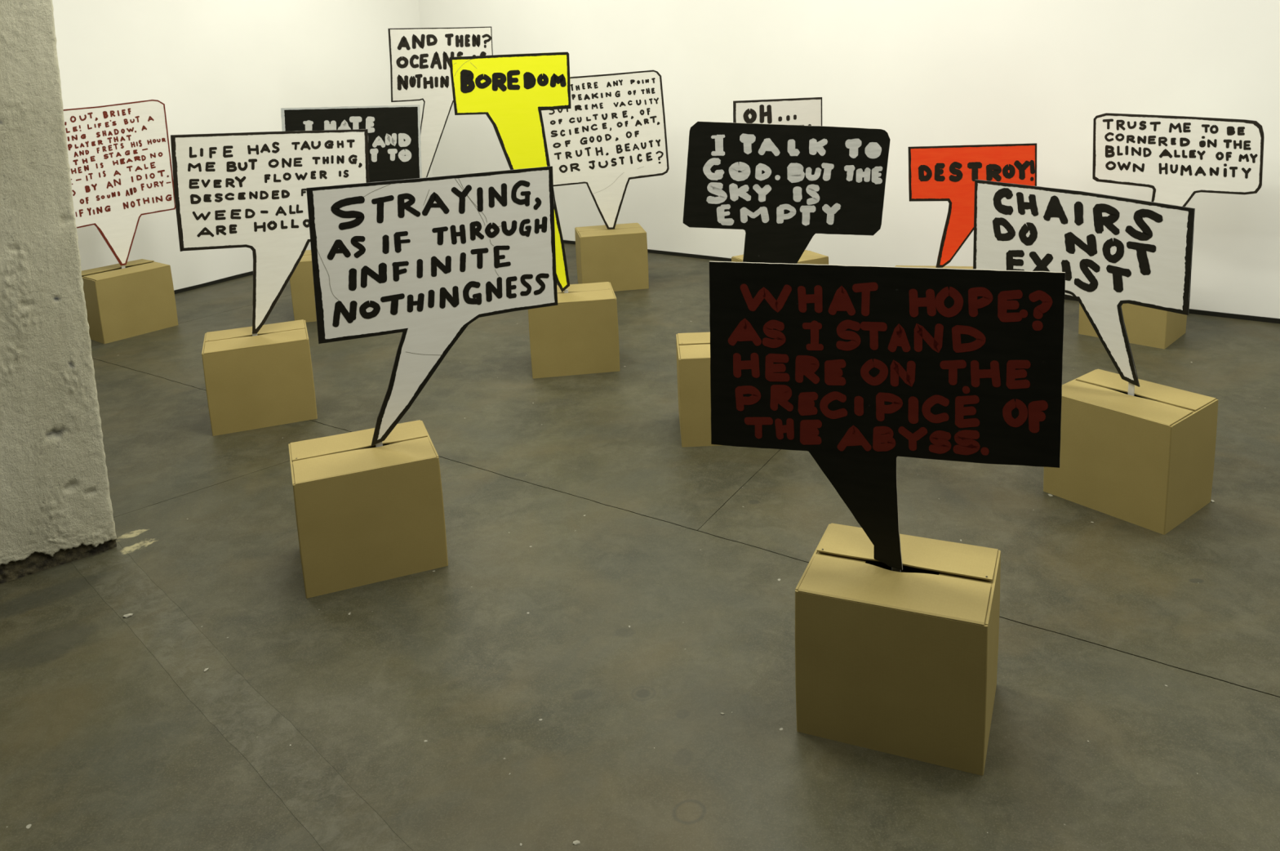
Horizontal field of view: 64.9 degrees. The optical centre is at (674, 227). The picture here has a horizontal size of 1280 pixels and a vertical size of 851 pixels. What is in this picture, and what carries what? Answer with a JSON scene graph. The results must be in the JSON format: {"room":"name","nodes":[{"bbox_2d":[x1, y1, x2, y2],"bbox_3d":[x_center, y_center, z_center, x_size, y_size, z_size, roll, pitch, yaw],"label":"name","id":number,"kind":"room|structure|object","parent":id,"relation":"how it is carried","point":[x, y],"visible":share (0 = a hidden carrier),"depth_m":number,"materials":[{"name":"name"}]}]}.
{"room":"museum","nodes":[
{"label":"museum","id":0,"kind":"room"},
{"bbox_2d":[52,0,432,289],"bbox_3d":[-4.987,-0.509,3.173,0.120,3.100,11.000,5,14,33],"label":"wall","id":1,"kind":"structure","parent":0,"point":[215,66],"depth_m":6.28,"materials":[{"name":"white paint"}]},
{"bbox_2d":[173,271,253,293],"bbox_3d":[-4.881,1.002,3.441,0.006,0.024,11.000,5,14,33],"label":"baseboard","id":2,"kind":"structure","parent":1,"relation":"attached to","point":[251,273],"depth_m":6.37,"materials":[{"name":"black paint"}]},
{"bbox_2d":[0,243,1279,850],"bbox_3d":[-0.281,1.517,0.474,11.300,0.140,11.300,5,14,33],"label":"floor","id":3,"kind":"structure","parent":0,"point":[577,513],"depth_m":2.51,"materials":[{"name":"concrete"}]},
{"bbox_2d":[0,0,116,582],"bbox_3d":[-2.233,-0.539,2.835,0.850,3.100,0.761,-11,15,-39],"label":"pillar","id":4,"kind":"structure","parent":3,"relation":"on","point":[56,509],"depth_m":2.85,"materials":[{"name":"paint"}]},
{"bbox_2d":[81,258,177,343],"bbox_3d":[-2.946,0.382,5.382,0.309,0.345,0.391,6,14,37],"label":"cardboard box","id":5,"kind":"object","parent":3,"relation":"on","point":[136,299],"visible":0.89,"depth_m":5.27,"materials":[{"name":"beige cardboard"}]},
{"bbox_2d":[62,99,175,268],"bbox_3d":[-2.947,-0.051,5.321,0.011,1.206,0.650,7,14,37],"label":"sign","id":6,"kind":"object","parent":5,"relation":"in","point":[119,154],"visible":0.91,"depth_m":5.31,"materials":[{"name":"white cardboard"}]},
{"bbox_2d":[201,319,317,435],"bbox_3d":[-1.683,0.599,4.088,0.391,0.340,0.309,-7,12,-22],"label":"cardboard box","id":7,"kind":"object","parent":3,"relation":"on","point":[265,379],"visible":0.98,"depth_m":3.96,"materials":[{"name":"brown cardboard"}]},
{"bbox_2d":[170,128,369,335],"bbox_3d":[-1.571,0.178,4.061,0.741,1.156,0.011,-6,12,-21],"label":"sign","id":8,"kind":"object","parent":7,"relation":"in","point":[240,189],"visible":0.98,"depth_m":3.98,"materials":[{"name":"white cardboard"}]},
{"bbox_2d":[289,249,316,322],"bbox_3d":[-1.901,0.308,5.582,0.391,0.340,0.309,-4,12,-12],"label":"cardboard box","id":9,"kind":"object","parent":3,"relation":"on","point":[301,282],"visible":0.13,"depth_m":5.41,"materials":[{"name":"brown cardboard"}]},
{"bbox_2d":[280,104,422,182],"bbox_3d":[-1.738,-0.105,5.543,0.742,1.140,0.010,-4,12,-12],"label":"sign","id":10,"kind":"object","parent":9,"relation":"in","point":[394,144],"visible":0.57,"depth_m":5.50,"materials":[{"name":"black paint"}]},
{"bbox_2d":[288,419,448,598],"bbox_3d":[-0.895,0.802,2.929,0.391,0.340,0.309,-7,12,-22],"label":"cardboard box","id":11,"kind":"object","parent":3,"relation":"on","point":[366,513],"visible":0.96,"depth_m":2.80,"materials":[{"name":"brown cardboard"}]},
{"bbox_2d":[306,165,557,447],"bbox_3d":[-0.666,0.395,2.956,0.701,1.101,0.010,-7,12,-22],"label":"sign","id":12,"kind":"object","parent":11,"relation":"in","point":[424,259],"visible":1,"depth_m":2.89,"materials":[{"name":"white cardboard"}]},
{"bbox_2d":[528,281,619,378],"bbox_3d":[-0.463,0.458,4.575,0.390,0.340,0.309,-4,11,-8],"label":"cardboard box","id":13,"kind":"object","parent":3,"relation":"on","point":[579,335],"visible":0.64,"depth_m":4.43,"materials":[{"name":"brown cardboard"}]},
{"bbox_2d":[448,52,571,293],"bbox_3d":[-0.682,-0.057,4.445,0.508,1.402,0.010,-4,11,-8],"label":"sign","id":14,"kind":"object","parent":13,"relation":"in","point":[513,91],"visible":0.84,"depth_m":4.34,"materials":[{"name":"yellow cardboard"}]},
{"bbox_2d":[574,222,648,291],"bbox_3d":[-0.374,0.176,5.970,0.391,0.339,0.309,-4,12,-11],"label":"cardboard box","id":15,"kind":"object","parent":3,"relation":"on","point":[618,256],"visible":0.94,"depth_m":5.83,"materials":[{"name":"brown cardboard"}]},
{"bbox_2d":[541,70,669,229],"bbox_3d":[-0.402,-0.277,5.882,0.758,1.252,0.010,-4,12,-11],"label":"sign","id":16,"kind":"object","parent":15,"relation":"in","point":[613,132],"visible":0.91,"depth_m":5.83,"materials":[{"name":"white cardboard"}]},
{"bbox_2d":[6,278,1269,845],"bbox_3d":[0.271,0.689,4.147,5.289,0.007,4.736,-2,11,0],"label":"crumbs","id":17,"kind":"object","parent":3,"relation":"on","point":[576,842],"visible":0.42,"depth_m":2.45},
{"bbox_2d":[675,332,719,447],"bbox_3d":[0.211,0.594,3.776,0.391,0.340,0.309,-2,11,-1],"label":"cardboard box","id":18,"kind":"object","parent":3,"relation":"on","point":[693,348],"visible":0.27,"depth_m":3.63,"materials":[{"name":"brown cardboard"}]},
{"bbox_2d":[683,121,890,263],"bbox_3d":[0.416,0.177,3.703,0.755,1.160,0.012,-2,11,-2],"label":"sign","id":19,"kind":"object","parent":18,"relation":"in","point":[783,185],"visible":0.94,"depth_m":3.63,"materials":[{"name":"black cardboard"}]},
{"bbox_2d":[731,249,828,264],"bbox_3d":[0.541,0.309,5.140,0.390,0.341,0.309,-9,13,-30],"label":"cardboard box","id":20,"kind":"object","parent":3,"relation":"on","point":[807,256],"visible":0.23,"depth_m":5.07,"materials":[{"name":"brown cardboard"}]},
{"bbox_2d":[733,97,822,125],"bbox_3d":[0.531,-0.087,5.068,0.550,1.134,0.010,-9,13,-30],"label":"sign","id":21,"kind":"object","parent":20,"relation":"in","point":[790,111],"visible":0.36,"depth_m":4.97,"materials":[{"name":"white cardboard"}]},
{"bbox_2d":[795,523,1000,775],"bbox_3d":[0.495,0.898,2.201,0.391,0.343,0.309,3,12,22],"label":"cardboard box","id":22,"kind":"object","parent":3,"relation":"on","point":[904,663],"visible":0.95,"depth_m":2.08,"materials":[{"name":"brown cardboard"}]},
{"bbox_2d":[709,261,1065,572],"bbox_3d":[0.429,0.563,2.161,0.739,1.007,0.012,3,12,22],"label":"sign","id":23,"kind":"object","parent":22,"relation":"in","point":[859,369],"visible":0.99,"depth_m":2.10,"materials":[{"name":"black paint"}]},
{"bbox_2d":[894,265,973,268],"bbox_3d":[1.226,0.376,4.684,0.391,0.340,0.309,0,12,12],"label":"cardboard box","id":24,"kind":"object","parent":3,"relation":"on","point":[922,266],"visible":0.16,"depth_m":4.77,"materials":[{"name":"brown cardboard"}]},
{"bbox_2d":[908,142,1036,267],"bbox_3d":[1.355,0.081,4.601,0.562,0.931,0.010,0,12,12],"label":"sign","id":25,"kind":"object","parent":24,"relation":"in","point":[948,173],"visible":0.91,"depth_m":4.55,"materials":[{"name":"orange cardboard"}]},
{"bbox_2d":[1043,368,1217,534],"bbox_3d":[1.417,0.680,3.134,0.309,0.340,0.390,-11,14,-38],"label":"cardboard box","id":26,"kind":"object","parent":3,"relation":"on","point":[1145,459],"visible":0.94,"depth_m":3.02,"materials":[{"name":"beige cardboard"}]},
{"bbox_2d":[973,179,1195,395],"bbox_3d":[1.274,0.348,3.238,0.010,0.948,0.730,-11,14,-38],"label":"sign","id":27,"kind":"object","parent":26,"relation":"in","point":[1113,251],"visible":0.91,"depth_m":3.12,"materials":[{"name":"white cardboard"}]},
{"bbox_2d":[1078,302,1186,348],"bbox_3d":[2.163,0.334,4.730,0.390,0.340,0.309,8,15,42],"label":"cardboard box","id":28,"kind":"object","parent":3,"relation":"on","point":[1144,326],"visible":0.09,"depth_m":4.58,"materials":[{"name":"brown cardboard"}]},
{"bbox_2d":[1092,112,1264,206],"bbox_3d":[2.252,0.004,4.575,0.719,1.030,0.011,8,15,42],"label":"sign","id":29,"kind":"object","parent":28,"relation":"in","point":[1179,157],"visible":0.96,"depth_m":4.50,"materials":[{"name":"white cardboard"}]},
{"bbox_3d":[-1.614,0.169,6.221,0.391,0.340,0.309,-4,11,-8],"label":"cardboard box","id":30,"kind":"object","parent":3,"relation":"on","visible":0},
{"bbox_2d":[387,26,493,177],"bbox_3d":[-1.380,-0.443,6.144,0.624,1.541,0.010,-4,11,-8],"label":"sign","id":31,"kind":"object","parent":30,"relation":"in","point":[420,60],"visible":0.78,"depth_m":6.03,"materials":[{"name":"white cardboard"}]},
{"bbox_2d":[417,0,1279,318],"bbox_3d":[2.705,-1.087,4.697,11.000,3.100,0.120,5,14,33],"label":"wall","id":32,"kind":"structure","parent":0,"point":[922,73],"depth_m":5.59,"materials":[{"name":"white paint"}]},
{"bbox_2d":[563,240,1279,323],"bbox_3d":[2.724,0.432,4.947,11.000,0.024,0.006,5,14,33],"label":"baseboard","id":33,"kind":"structure","parent":32,"relation":"attached to","point":[1251,317],"depth_m":5.01,"materials":[{"name":"black paint"}]}
]}

